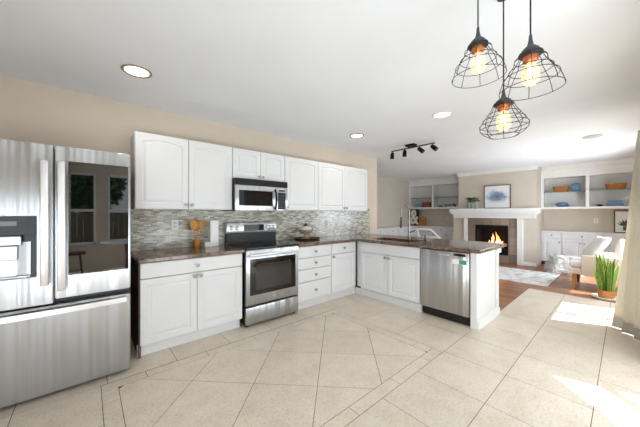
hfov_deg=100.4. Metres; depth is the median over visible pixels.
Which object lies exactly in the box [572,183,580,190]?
canister
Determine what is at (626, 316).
window curtain
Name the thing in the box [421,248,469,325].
dishwasher
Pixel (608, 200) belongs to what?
folded cloth
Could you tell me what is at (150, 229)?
backsplash
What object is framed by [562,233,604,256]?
base cabinet
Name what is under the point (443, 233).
base cabinet
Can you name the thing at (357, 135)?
recessed light
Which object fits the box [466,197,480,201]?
greenery
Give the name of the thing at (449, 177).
trim
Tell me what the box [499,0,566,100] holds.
pendant lamp
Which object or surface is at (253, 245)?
cooktop
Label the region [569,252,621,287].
armchair
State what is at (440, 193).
bookcase
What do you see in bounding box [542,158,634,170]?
trim
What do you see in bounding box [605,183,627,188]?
wicker basket
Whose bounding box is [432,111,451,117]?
recessed light
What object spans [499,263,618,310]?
floor
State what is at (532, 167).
trim
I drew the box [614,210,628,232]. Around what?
framed picture
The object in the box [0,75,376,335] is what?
wall
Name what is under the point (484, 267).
base cabinet
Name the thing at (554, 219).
wall
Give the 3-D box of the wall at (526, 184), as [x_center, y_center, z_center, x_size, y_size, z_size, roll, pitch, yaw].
[5.026,0.070,7.621,0.899,2.500,1.980,0,0,-41]
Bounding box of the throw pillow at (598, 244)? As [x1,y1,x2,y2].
[583,236,610,255]
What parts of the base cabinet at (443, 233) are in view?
drawer, door, door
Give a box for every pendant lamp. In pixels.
[452,0,506,87]
[479,0,529,138]
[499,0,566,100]
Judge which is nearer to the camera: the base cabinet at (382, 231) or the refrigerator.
the refrigerator
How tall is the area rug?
0.011 m
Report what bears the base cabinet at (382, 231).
on the floor at (509, 291)
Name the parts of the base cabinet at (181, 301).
panel, door, drawer, door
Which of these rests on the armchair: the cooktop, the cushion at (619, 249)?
the cushion at (619, 249)
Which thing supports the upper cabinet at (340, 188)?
attached to the wall at (32, 112)
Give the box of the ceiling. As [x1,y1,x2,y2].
[0,0,639,180]
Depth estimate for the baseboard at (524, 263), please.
6.67 m
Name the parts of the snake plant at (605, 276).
pot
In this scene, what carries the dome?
in the footed bowl at (305, 232)
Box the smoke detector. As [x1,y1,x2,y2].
[582,134,602,138]
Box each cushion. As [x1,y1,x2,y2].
[569,258,580,267]
[615,239,624,257]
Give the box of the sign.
[410,209,418,225]
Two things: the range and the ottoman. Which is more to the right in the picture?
the ottoman
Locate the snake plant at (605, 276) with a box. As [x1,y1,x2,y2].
[593,254,619,298]
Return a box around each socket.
[472,44,484,54]
[497,103,509,111]
[522,52,538,64]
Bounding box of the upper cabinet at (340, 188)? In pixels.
[317,162,366,210]
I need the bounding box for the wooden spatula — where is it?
[196,220,198,239]
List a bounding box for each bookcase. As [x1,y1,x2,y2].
[409,179,458,208]
[541,163,633,208]
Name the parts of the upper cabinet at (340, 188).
door, door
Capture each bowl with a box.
[298,229,313,238]
[556,202,568,206]
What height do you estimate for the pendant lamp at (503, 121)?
0.759 m
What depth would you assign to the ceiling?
2.13 m
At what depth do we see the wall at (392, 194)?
9.02 m
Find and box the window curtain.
[612,130,639,340]
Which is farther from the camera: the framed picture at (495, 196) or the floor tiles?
the framed picture at (495, 196)
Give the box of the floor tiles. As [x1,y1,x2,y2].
[0,281,639,426]
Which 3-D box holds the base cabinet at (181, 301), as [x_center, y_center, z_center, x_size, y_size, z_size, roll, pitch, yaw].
[-1.449,0.886,2.942,1.000,0.868,0.642,0,0,-41]
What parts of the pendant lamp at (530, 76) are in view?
cord, bulb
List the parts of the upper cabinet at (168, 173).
door, door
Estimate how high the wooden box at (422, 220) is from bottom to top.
0.320 m
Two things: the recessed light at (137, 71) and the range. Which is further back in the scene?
the range
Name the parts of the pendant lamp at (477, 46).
cord, bulb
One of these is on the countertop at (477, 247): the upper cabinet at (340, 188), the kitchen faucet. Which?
the kitchen faucet
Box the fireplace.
[449,208,540,264]
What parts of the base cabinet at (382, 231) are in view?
drawer, drawer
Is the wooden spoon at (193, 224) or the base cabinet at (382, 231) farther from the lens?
the base cabinet at (382, 231)
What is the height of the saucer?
0.032 m
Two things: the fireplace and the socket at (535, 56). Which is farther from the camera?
the fireplace
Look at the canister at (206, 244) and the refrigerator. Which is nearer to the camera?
the refrigerator
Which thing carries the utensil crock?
on the countertop at (147, 256)
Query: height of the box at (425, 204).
0.190 m
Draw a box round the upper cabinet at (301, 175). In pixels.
[285,156,317,210]
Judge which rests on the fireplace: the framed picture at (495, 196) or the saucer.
the framed picture at (495, 196)
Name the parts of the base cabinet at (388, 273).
door, blank drawer, door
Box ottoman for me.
[543,253,583,276]
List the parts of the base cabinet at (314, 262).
drawer, drawer, drawer, drawer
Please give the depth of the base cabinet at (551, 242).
6.78 m
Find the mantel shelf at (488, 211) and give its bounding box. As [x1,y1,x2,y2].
[449,208,540,214]
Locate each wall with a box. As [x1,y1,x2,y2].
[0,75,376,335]
[377,176,410,226]
[419,209,628,233]
[453,167,543,266]
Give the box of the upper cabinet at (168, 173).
[131,131,231,209]
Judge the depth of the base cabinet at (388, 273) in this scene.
3.86 m
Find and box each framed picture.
[484,184,510,208]
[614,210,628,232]
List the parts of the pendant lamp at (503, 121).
cord, bulb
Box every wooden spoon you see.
[190,219,196,239]
[199,220,204,239]
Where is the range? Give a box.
[224,222,299,326]
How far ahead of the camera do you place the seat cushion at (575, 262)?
4.74 m
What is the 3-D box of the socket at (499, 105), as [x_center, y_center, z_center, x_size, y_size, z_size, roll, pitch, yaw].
[0.998,-0.573,1.450,0.060,0.034,0.059,0,0,-41]
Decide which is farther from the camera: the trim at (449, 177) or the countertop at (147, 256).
the trim at (449, 177)
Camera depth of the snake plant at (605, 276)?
4.08 m
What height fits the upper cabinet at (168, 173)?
0.773 m
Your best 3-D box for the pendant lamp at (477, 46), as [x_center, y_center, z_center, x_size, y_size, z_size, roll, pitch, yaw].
[0.830,-0.947,1.400,0.249,0.466,0.249,0,0,-41]
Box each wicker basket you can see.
[552,186,569,191]
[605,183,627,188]
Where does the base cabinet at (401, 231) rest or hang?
on the floor at (509, 291)
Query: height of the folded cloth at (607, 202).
0.044 m
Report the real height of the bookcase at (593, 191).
1.074 m
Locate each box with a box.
[419,217,425,225]
[423,202,431,206]
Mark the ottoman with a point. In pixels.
(556, 263)
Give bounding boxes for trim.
[408,176,458,183]
[456,165,537,176]
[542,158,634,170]
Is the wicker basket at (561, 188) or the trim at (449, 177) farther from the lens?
the trim at (449, 177)
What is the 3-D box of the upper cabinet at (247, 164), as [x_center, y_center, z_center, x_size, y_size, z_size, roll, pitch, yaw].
[-0.879,-0.625,3.631,0.763,0.379,0.350,0,0,-41]
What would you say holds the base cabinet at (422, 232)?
on the floor at (509, 291)
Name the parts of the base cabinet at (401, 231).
drawer, door, door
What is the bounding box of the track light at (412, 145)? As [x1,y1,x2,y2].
[390,142,437,158]
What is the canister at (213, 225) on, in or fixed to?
on the countertop at (147, 256)
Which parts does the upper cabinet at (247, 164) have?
door, door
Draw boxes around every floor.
[7,295,635,426]
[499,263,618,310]
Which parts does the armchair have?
leg, seat, arm, arm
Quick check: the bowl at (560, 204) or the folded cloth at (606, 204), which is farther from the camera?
the bowl at (560, 204)
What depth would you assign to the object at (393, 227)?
8.81 m
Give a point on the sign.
(414, 220)
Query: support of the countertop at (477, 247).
on the base cabinet at (484, 267)
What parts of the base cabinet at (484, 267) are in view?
moulding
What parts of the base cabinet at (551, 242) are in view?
drawer, door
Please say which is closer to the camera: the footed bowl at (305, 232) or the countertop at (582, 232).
the footed bowl at (305, 232)
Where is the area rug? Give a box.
[499,266,559,286]
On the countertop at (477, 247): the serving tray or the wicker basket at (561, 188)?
the serving tray
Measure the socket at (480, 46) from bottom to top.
0.034 m
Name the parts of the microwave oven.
door, handle, control panel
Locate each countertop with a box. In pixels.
[130,244,244,263]
[274,233,506,253]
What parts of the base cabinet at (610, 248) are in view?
door, drawer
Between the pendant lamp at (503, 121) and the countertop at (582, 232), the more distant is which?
the countertop at (582, 232)
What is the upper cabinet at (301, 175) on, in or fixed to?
attached to the wall at (32, 112)
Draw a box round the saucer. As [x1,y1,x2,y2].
[591,293,616,301]
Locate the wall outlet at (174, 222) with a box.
[172,220,177,229]
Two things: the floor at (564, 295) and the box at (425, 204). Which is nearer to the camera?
the floor at (564, 295)
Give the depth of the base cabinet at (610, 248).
5.96 m
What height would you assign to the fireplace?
1.450 m
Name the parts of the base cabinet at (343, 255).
drawer, door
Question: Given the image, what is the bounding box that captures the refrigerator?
[0,139,129,407]
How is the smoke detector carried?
attached to the ceiling
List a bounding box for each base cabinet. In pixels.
[131,253,241,358]
[297,244,330,309]
[328,241,355,300]
[355,241,421,312]
[356,240,500,329]
[377,228,397,235]
[398,227,418,236]
[420,227,434,236]
[435,228,452,239]
[541,232,561,263]
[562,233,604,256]
[605,234,624,252]
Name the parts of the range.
display panel, storage drawer, oven door, handle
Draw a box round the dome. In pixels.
[300,226,311,229]
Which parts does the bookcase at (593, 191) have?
glass shelf, glass shelf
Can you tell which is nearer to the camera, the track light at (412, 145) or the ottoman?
the track light at (412, 145)
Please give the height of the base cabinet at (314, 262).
0.868 m
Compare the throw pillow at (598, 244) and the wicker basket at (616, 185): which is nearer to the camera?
the throw pillow at (598, 244)
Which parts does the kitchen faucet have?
spout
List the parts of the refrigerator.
control panel, door, handle, handle, freezer drawer, door, glass panel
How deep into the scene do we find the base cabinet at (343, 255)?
4.15 m
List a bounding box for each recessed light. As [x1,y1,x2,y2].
[121,64,151,78]
[350,133,363,137]
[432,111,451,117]
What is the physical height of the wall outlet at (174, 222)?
0.116 m
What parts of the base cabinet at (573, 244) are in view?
door, drawer, door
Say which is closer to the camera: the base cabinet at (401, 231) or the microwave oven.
the microwave oven
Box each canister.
[204,242,211,247]
[208,220,218,246]
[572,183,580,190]
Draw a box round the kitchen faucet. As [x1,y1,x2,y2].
[400,205,414,238]
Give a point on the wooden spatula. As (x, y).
(197, 221)
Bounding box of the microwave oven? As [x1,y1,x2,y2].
[223,178,286,210]
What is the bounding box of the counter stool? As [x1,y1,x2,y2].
[417,228,440,238]
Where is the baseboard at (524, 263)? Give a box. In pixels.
[523,262,535,266]
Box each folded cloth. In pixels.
[606,204,623,205]
[607,200,622,201]
[607,202,623,203]
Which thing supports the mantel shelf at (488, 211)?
attached to the fireplace
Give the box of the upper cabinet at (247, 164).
[232,147,284,181]
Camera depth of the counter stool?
5.14 m
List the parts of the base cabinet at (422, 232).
door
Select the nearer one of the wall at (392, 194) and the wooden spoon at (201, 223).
the wooden spoon at (201, 223)
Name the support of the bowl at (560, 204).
on the bookcase at (593, 191)
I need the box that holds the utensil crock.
[193,239,200,247]
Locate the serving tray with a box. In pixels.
[295,237,319,239]
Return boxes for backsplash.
[131,208,369,250]
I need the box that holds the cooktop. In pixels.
[227,241,298,249]

